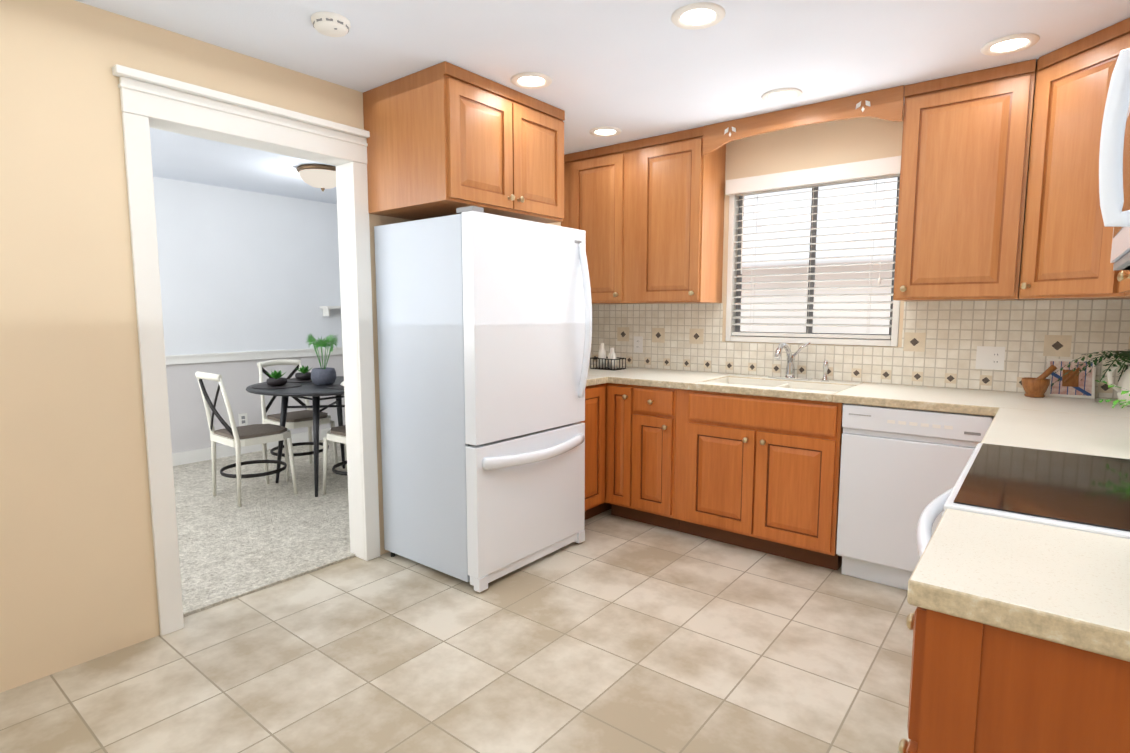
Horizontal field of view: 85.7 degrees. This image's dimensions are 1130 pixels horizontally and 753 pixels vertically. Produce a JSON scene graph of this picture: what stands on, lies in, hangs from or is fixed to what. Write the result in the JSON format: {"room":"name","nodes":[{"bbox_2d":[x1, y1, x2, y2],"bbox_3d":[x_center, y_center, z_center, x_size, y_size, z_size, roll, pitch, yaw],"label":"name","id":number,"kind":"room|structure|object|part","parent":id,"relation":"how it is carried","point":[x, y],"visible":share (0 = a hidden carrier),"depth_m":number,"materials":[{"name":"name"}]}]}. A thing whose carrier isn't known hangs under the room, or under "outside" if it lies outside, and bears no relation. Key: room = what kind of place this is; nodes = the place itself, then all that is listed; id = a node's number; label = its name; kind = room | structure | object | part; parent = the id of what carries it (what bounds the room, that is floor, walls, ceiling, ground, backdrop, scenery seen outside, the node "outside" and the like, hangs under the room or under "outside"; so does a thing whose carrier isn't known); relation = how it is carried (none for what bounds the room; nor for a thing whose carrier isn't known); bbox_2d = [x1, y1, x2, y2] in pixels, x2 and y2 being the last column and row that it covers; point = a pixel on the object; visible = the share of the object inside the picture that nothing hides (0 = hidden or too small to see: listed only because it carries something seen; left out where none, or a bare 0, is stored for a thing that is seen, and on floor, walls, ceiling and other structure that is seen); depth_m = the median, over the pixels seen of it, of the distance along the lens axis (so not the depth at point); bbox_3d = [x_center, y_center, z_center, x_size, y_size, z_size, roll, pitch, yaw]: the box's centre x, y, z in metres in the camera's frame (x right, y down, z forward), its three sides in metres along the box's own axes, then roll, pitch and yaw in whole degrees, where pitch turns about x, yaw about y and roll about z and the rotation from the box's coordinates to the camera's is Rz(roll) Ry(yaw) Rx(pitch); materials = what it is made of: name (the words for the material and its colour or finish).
{"room":"kitchen","nodes":[
{"label":"kitchen","id":0,"kind":"room"},
{"bbox_2d":[153,177,345,452],"bbox_3d":[-3.409,-0.422,5.039,0.120,2.400,5.140,5,8,38],"label":"wall","id":1,"kind":"structure","parent":0,"point":[243,271],"depth_m":5.50,"materials":[{"name":"white paint"}]},
{"bbox_2d":[238,413,247,425],"bbox_3d":[-2.956,0.397,5.595,0.007,0.115,0.075,5,8,38],"label":"outlet","id":2,"kind":"object","parent":1,"relation":"attached to","point":[243,420],"visible":0.91,"depth_m":5.59,"materials":[{"name":"grey plastic"}]},
{"bbox_2d":[165,347,342,465],"bbox_3d":[-3.350,0.298,5.068,0.030,0.938,4.900,5,8,38],"label":"wall trim","id":3,"kind":"structure","parent":1,"relation":"attached to","point":[191,456],"depth_m":5.49,"materials":[{"name":"white wood"}]},
{"bbox_2d":[320,306,340,315],"bbox_3d":[-2.307,-0.665,6.201,0.138,0.100,0.320,5,8,38],"label":"wall shelf","id":4,"kind":"object","parent":1,"relation":"attached to","point":[326,310],"visible":0.52,"depth_m":6.09,"materials":[{"name":"white wood"}]},
{"bbox_2d":[173,440,354,616],"bbox_3d":[-2.272,0.890,4.273,3.020,0.072,5.140,5,8,38],"label":"floor","id":5,"kind":"structure","parent":0,"point":[265,535],"depth_m":3.73,"materials":[{"name":"grey carpet"}]},
{"bbox_2d":[195,371,297,506],"bbox_3d":[-2.246,0.398,4.270,0.444,0.907,0.541,5,8,38],"label":"chair","id":6,"kind":"object","parent":5,"relation":"on","point":[238,438],"visible":1,"depth_m":4.19,"materials":[{"name":"wood"}]},
{"bbox_2d":[246,376,344,496],"bbox_3d":[-1.802,0.431,4.659,1.100,0.762,1.100,5,8,38],"label":"dining table","id":7,"kind":"object","parent":5,"relation":"on","point":[314,391],"visible":0.46,"depth_m":4.31,"materials":[{"name":"black wood"}]},
{"bbox_2d":[251,378,311,388],"bbox_3d":[-2.077,0.048,4.626,0.339,0.006,0.731,1,6,5],"label":"placemat","id":8,"kind":"object","parent":7,"relation":"on","point":[292,382],"depth_m":4.44,"materials":[{"name":"grey fabric"}]},
{"bbox_2d":[266,370,286,385],"bbox_3d":[-2.093,0.009,4.423,0.140,0.112,0.140,5,8,38],"label":"succulent bowl","id":9,"kind":"object","parent":8,"relation":"on","point":[277,379],"visible":1,"depth_m":4.39,"materials":[{"name":"green plant"}]},
{"bbox_2d":[295,365,312,379],"bbox_3d":[-2.061,-0.032,4.816,0.140,0.112,0.140,5,8,38],"label":"succulent bowl","id":10,"kind":"object","parent":8,"relation":"on","point":[304,374],"visible":0.85,"depth_m":4.78,"materials":[{"name":"green plant"}]},
{"bbox_2d":[305,333,338,384],"bbox_3d":[-1.793,-0.134,4.532,0.233,0.389,0.220,5,8,38],"label":"potted plant","id":11,"kind":"object","parent":7,"relation":"on","point":[324,376],"visible":1,"depth_m":4.49,"materials":[{"name":"grey ceramic"}]},
{"bbox_2d":[327,384,343,388],"bbox_3d":[-1.544,0.070,4.415,0.334,0.006,0.334,-1,6,-7],"label":"placemat","id":12,"kind":"object","parent":7,"relation":"on","point":[337,386],"depth_m":4.33,"materials":[{"name":"grey fabric"}]},
{"bbox_2d":[257,359,338,481],"bbox_3d":[-2.195,0.326,4.960,0.541,0.907,0.444,5,8,38],"label":"chair","id":13,"kind":"object","parent":5,"relation":"on","point":[299,419],"visible":0.81,"depth_m":4.91,"materials":[{"name":"wood"}]},
{"bbox_2d":[323,425,347,493],"bbox_3d":[-1.410,0.391,4.343,0.541,0.907,0.444,5,8,38],"label":"chair","id":14,"kind":"object","parent":5,"relation":"on","point":[336,434],"visible":0.21,"depth_m":4.32,"materials":[{"name":"wood"}]},
{"bbox_2d":[345,448,346,469],"bbox_3d":[-1.492,0.317,5.042,0.444,0.907,0.541,5,8,38],"label":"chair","id":15,"kind":"object","parent":5,"relation":"on","point":[345,458],"visible":0.02,"depth_m":5.01,"materials":[{"name":"wood"}]},
{"bbox_2d":[0,0,560,692],"bbox_3d":[-1.337,-0.191,2.851,0.120,2.400,6.020,5,8,38],"label":"wall","id":16,"kind":"structure","parent":0,"point":[76,566],"depth_m":2.21,"materials":[{"name":"beige paint"}]},
{"bbox_2d":[112,64,379,635],"bbox_3d":[-1.365,-0.087,2.801,0.188,2.205,1.080,5,8,38],"label":"door frame","id":17,"kind":"structure","parent":16,"relation":"attached to","point":[150,100],"depth_m":2.53,"materials":[{"name":"white wood"}]},
{"bbox_2d":[363,61,564,223],"bbox_3d":[-0.489,-1.136,3.192,0.662,0.588,0.840,5,8,38],"label":"upper cabinet","id":18,"kind":"object","parent":16,"relation":"attached to","point":[445,138],"visible":1,"depth_m":2.91,"materials":[{"name":"brown wood"}]},
{"bbox_2d":[0,509,916,752],"bbox_3d":[-0.188,1.173,1.652,3.520,0.060,5.590,5,8,38],"label":"floor","id":19,"kind":"structure","parent":0,"point":[613,634],"depth_m":2.26,"materials":[{"name":"beige tile"}]},
{"bbox_2d":[374,206,591,592],"bbox_3d":[-0.399,0.081,3.269,0.821,1.772,0.830,5,8,38],"label":"refrigerator","id":20,"kind":"object","parent":19,"relation":"on","point":[484,325],"visible":1,"depth_m":2.98,"materials":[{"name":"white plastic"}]},
{"bbox_2d":[581,383,610,519],"bbox_3d":[0.106,0.444,4.115,0.662,0.872,1.018,5,8,38],"label":"base cabinet","id":21,"kind":"object","parent":19,"relation":"on","point":[595,434],"visible":0.1,"depth_m":3.75,"materials":[{"name":"brown wood"}]},
{"bbox_2d":[605,383,678,530],"bbox_3d":[0.623,0.464,3.928,0.488,0.872,0.672,5,8,38],"label":"base cabinet","id":22,"kind":"object","parent":19,"relation":"on","point":[640,453],"visible":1,"depth_m":3.68,"materials":[{"name":"brown wood"}]},
{"bbox_2d":[674,389,842,570],"bbox_3d":[1.168,0.509,3.499,0.896,0.872,0.672,5,8,38],"label":"base cabinet","id":23,"kind":"object","parent":19,"relation":"on","point":[758,473],"visible":0.94,"depth_m":3.23,"materials":[{"name":"brown wood"}]},
{"bbox_2d":[836,403,994,589],"bbox_3d":[1.768,0.557,3.046,0.600,0.872,0.642,5,8,38],"label":"dishwasher","id":24,"kind":"object","parent":19,"relation":"on","point":[901,469],"visible":0.54,"depth_m":2.84,"materials":[{"name":"white metal"}]},
{"bbox_3d":[1.568,0.215,2.759,0.525,0.043,0.002,5,8,38],"label":"panel","id":25,"kind":"part","parent":24,"relation":"part of","materials":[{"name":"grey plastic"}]},
{"bbox_2d":[898,607,1129,752],"bbox_3d":[0.907,0.781,0.928,0.718,0.872,0.416,5,8,38],"label":"base cabinet","id":26,"kind":"object","parent":19,"relation":"on","point":[976,687],"visible":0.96,"depth_m":0.86,"materials":[{"name":"brown wood"}]},
{"bbox_2d":[916,443,1129,558],"bbox_3d":[1.242,0.566,1.399,0.759,1.200,0.760,5,8,38],"label":"range","id":27,"kind":"object","parent":19,"relation":"on","point":[1082,492],"visible":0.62,"depth_m":1.36,"materials":[{"name":"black glass"}]},
{"bbox_3d":[1.994,0.636,2.295,0.718,0.872,1.548,5,8,38],"label":"base cabinet","id":28,"kind":"object","parent":19,"relation":"on","visible":0},
{"bbox_2d":[586,372,609,385],"bbox_3d":[-0.105,0.017,3.804,0.660,0.040,0.340,5,8,38],"label":"countertop","id":29,"kind":"structure","parent":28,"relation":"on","point":[593,378],"depth_m":3.73,"materials":[{"name":"beige stone"}]},
{"bbox_2d":[588,364,1129,427],"bbox_3d":[1.256,0.135,3.402,3.306,0.191,0.654,5,8,38],"label":"countertop","id":30,"kind":"structure","parent":28,"relation":"on","point":[952,400],"depth_m":3.09,"materials":[{"name":"beige stone"}]},
{"bbox_2d":[590,343,625,370],"bbox_3d":[0.302,-0.141,4.258,0.206,0.177,0.146,5,8,38],"label":"caddy","id":31,"kind":"object","parent":30,"relation":"on","point":[611,359],"visible":1,"depth_m":4.25,"materials":[{"name":"metal"}]},
{"bbox_2d":[768,342,828,380],"bbox_3d":[1.314,-0.084,3.509,0.340,0.222,0.278,5,8,38],"label":"faucet","id":32,"kind":"object","parent":30,"relation":"on","point":[790,371],"visible":1,"depth_m":3.58,"materials":[{"name":"silver metal"}]},
{"bbox_2d":[1022,365,1056,397],"bbox_3d":[2.219,0.019,2.853,0.130,0.153,0.108,5,8,38],"label":"mortar","id":33,"kind":"object","parent":30,"relation":"on","point":[1037,387],"visible":0.98,"depth_m":2.83,"materials":[{"name":"brown wood"}]},
{"bbox_2d":[1045,358,1095,398],"bbox_3d":[2.370,0.008,2.857,0.180,0.178,0.046,4,7,30],"label":"artwork","id":34,"kind":"object","parent":30,"relation":"on","point":[1071,383],"visible":0.85,"depth_m":2.85,"materials":[{"name":"multicoloured paper"}]},
{"bbox_2d":[1051,349,1129,405],"bbox_3d":[2.342,0.006,2.552,0.478,0.242,0.510,5,8,38],"label":"fern","id":35,"kind":"object","parent":30,"relation":"on","point":[1124,381],"visible":1,"depth_m":2.57,"materials":[{"name":"green plant"}]},
{"bbox_2d":[907,509,1129,661],"bbox_3d":[0.914,0.327,0.866,0.688,0.040,0.430,5,8,38],"label":"countertop","id":36,"kind":"structure","parent":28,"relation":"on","point":[1066,587],"depth_m":0.91,"materials":[{"name":"beige stone"}]},
{"bbox_2d":[981,404,1129,458],"bbox_3d":[1.792,0.210,1.976,0.696,0.040,0.870,5,8,38],"label":"countertop","id":37,"kind":"structure","parent":28,"relation":"on","point":[1070,430],"depth_m":2.05,"materials":[{"name":"beige stone"}]},
{"bbox_2d":[1095,380,1129,407],"bbox_3d":[1.760,0.057,1.737,0.380,0.312,0.447,5,8,38],"label":"plant","id":38,"kind":"object","parent":37,"relation":"on","point":[1116,401],"visible":1,"depth_m":1.81,"materials":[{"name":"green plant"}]},
{"bbox_2d":[75,0,1129,203],"bbox_3d":[-1.202,-1.414,2.537,6.540,0.100,6.140,5,8,38],"label":"ceiling","id":39,"kind":"structure","parent":0,"point":[633,70],"depth_m":2.52,"materials":[{"name":"white paint"}]},
{"bbox_2d":[297,164,335,190],"bbox_3d":[-1.865,-1.506,4.683,0.360,0.168,0.360,5,8,38],"label":"ceiling light","id":40,"kind":"object","parent":39,"relation":"attached to","point":[322,177],"visible":0.94,"depth_m":4.56,"materials":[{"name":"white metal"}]},
{"bbox_2d":[311,12,350,36],"bbox_3d":[-0.880,-1.319,2.292,0.140,0.038,0.140,5,8,38],"label":"smoke detector","id":41,"kind":"object","parent":39,"relation":"attached to","point":[331,24],"visible":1,"depth_m":2.26,"materials":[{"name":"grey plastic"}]},
{"bbox_2d":[511,72,551,88],"bbox_3d":[-0.159,-1.394,2.877,0.196,0.010,0.196,5,8,38],"label":"recessed light","id":42,"kind":"object","parent":39,"relation":"in","point":[530,80],"visible":0.98,"depth_m":2.86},
{"bbox_2d":[589,126,621,136],"bbox_3d":[0.245,-1.480,3.688,0.196,0.010,0.196,5,8,38],"label":"recessed light","id":43,"kind":"object","parent":39,"relation":"in","point":[606,131],"visible":0.94,"depth_m":3.67,"materials":[{"name":"white glass"}]},
{"bbox_2d":[671,2,724,29],"bbox_3d":[0.491,-1.328,2.251,0.196,0.010,0.196,5,8,38],"label":"recessed light","id":44,"kind":"object","parent":39,"relation":"in","point":[698,15],"visible":0.98,"depth_m":2.24,"materials":[{"name":"white glass"}]},
{"bbox_2d":[761,88,802,102],"bbox_3d":[1.093,-1.415,3.071,0.196,0.010,0.196,5,8,38],"label":"recessed light","id":45,"kind":"object","parent":39,"relation":"in","point":[779,95],"visible":0.96,"depth_m":3.06,"materials":[{"name":"white glass"}]},
{"bbox_2d":[981,33,1039,55],"bbox_3d":[1.816,-1.354,2.490,0.196,0.010,0.196,5,8,38],"label":"recessed light","id":46,"kind":"object","parent":39,"relation":"in","point":[1008,44],"visible":0.98,"depth_m":2.48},
{"bbox_2d":[591,106,1119,398],"bbox_3d":[1.497,-0.277,3.665,3.550,2.400,0.120,5,8,38],"label":"wall","id":47,"kind":"structure","parent":0,"point":[830,143],"depth_m":3.54,"materials":[{"name":"beige paint"}]},
{"bbox_2d":[561,127,725,303],"bbox_3d":[0.476,-1.009,4.088,1.088,1.028,0.362,5,8,38],"label":"upper cabinet","id":48,"kind":"object","parent":47,"relation":"attached to","point":[646,215],"visible":0.96,"depth_m":3.86,"materials":[{"name":"brown wood"}]},
{"bbox_2d":[703,85,904,154],"bbox_3d":[1.228,-1.358,3.274,1.046,0.163,0.022,5,8,38],"label":"valance","id":49,"kind":"object","parent":48,"relation":"attached to","point":[886,104],"visible":1,"depth_m":3.21,"materials":[{"name":"brown wood"}]},
{"bbox_2d":[725,177,899,346],"bbox_3d":[1.468,-0.696,3.641,0.996,0.996,0.124,5,8,38],"label":"window","id":50,"kind":"structure","parent":47,"relation":"in","point":[732,279],"depth_m":3.69,"materials":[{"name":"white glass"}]},
{"bbox_2d":[726,156,900,338],"bbox_3d":[1.437,-0.719,3.598,1.010,0.971,0.104,5,8,38],"label":"window blind","id":51,"kind":"object","parent":50,"relation":"attached to","point":[873,169],"visible":0.9,"depth_m":3.56,"materials":[{"name":"white plastic"}]},
{"bbox_2d":[589,299,1129,398],"bbox_3d":[1.456,-0.212,3.620,3.306,0.452,0.008,5,8,38],"label":"backsplash","id":52,"kind":"structure","parent":47,"relation":"attached to","point":[942,341],"depth_m":3.24,"materials":[{"name":"tile"}]},
{"bbox_2d":[634,336,642,352],"bbox_3d":[0.523,-0.229,4.353,0.072,0.116,0.007,5,8,38],"label":"electrical outlet","id":53,"kind":"object","parent":52,"relation":"attached to","point":[638,344],"visible":1,"depth_m":4.35,"materials":[{"name":"white plastic"}]},
{"bbox_2d":[975,346,1004,369],"bbox_3d":[2.147,-0.094,3.075,0.118,0.116,0.007,5,8,38],"label":"electrical outlet","id":54,"kind":"object","parent":52,"relation":"attached to","point":[990,357],"visible":1,"depth_m":3.07,"materials":[{"name":"white plastic"}]},
{"bbox_2d":[893,59,1036,300],"bbox_3d":[1.924,-0.889,2.949,0.503,1.028,0.362,5,8,38],"label":"upper cabinet","id":55,"kind":"object","parent":47,"relation":"attached to","point":[965,152],"visible":0.98,"depth_m":2.82,"materials":[{"name":"brown wood"}]},
{"bbox_2d":[1019,18,1129,299],"bbox_3d":[2.307,-0.840,2.491,0.661,1.028,0.610,5,8,38],"label":"upper cabinet","id":56,"kind":"object","parent":47,"relation":"attached to","point":[1067,243],"visible":0.9,"depth_m":2.49,"materials":[{"name":"brown wood"}]},
{"bbox_3d":[1.108,0.066,0.427,0.120,2.400,5.470,5,8,38],"label":"wall","id":57,"kind":"structure","parent":0,"visible":0},
{"bbox_2d":[1117,270,1129,295],"bbox_3d":[1.934,-0.767,1.799,0.382,1.028,0.939,5,8,38],"label":"upper cabinet","id":58,"kind":"object","parent":57,"relation":"attached to","point":[1123,277],"visible":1,"depth_m":2.07,"materials":[{"name":"brown wood"}]},
{"label":"outside","id":59,"kind":"structure","parent":0,"visible":0},
{"bbox_2d":[740,177,897,333],"bbox_3d":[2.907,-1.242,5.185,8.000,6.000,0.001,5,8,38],"label":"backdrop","id":60,"kind":"structure","parent":59,"point":[843,222],"depth_m":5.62,"materials":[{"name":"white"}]},
{"bbox_3d":[1.406,-0.928,1.111,0.383,0.563,0.756,5,8,38],"label":"cabinet","id":61,"kind":"object","parent":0,"visible":0},
{"bbox_2d":[1099,48,1129,270],"bbox_3d":[1.360,-0.444,1.199,0.484,0.412,0.756,5,8,38],"label":"over-the-range microwave","id":62,"kind":"object","parent":61,"relation":"attached to","point":[1114,173],"visible":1,"depth_m":1.18,"materials":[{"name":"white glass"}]}
]}

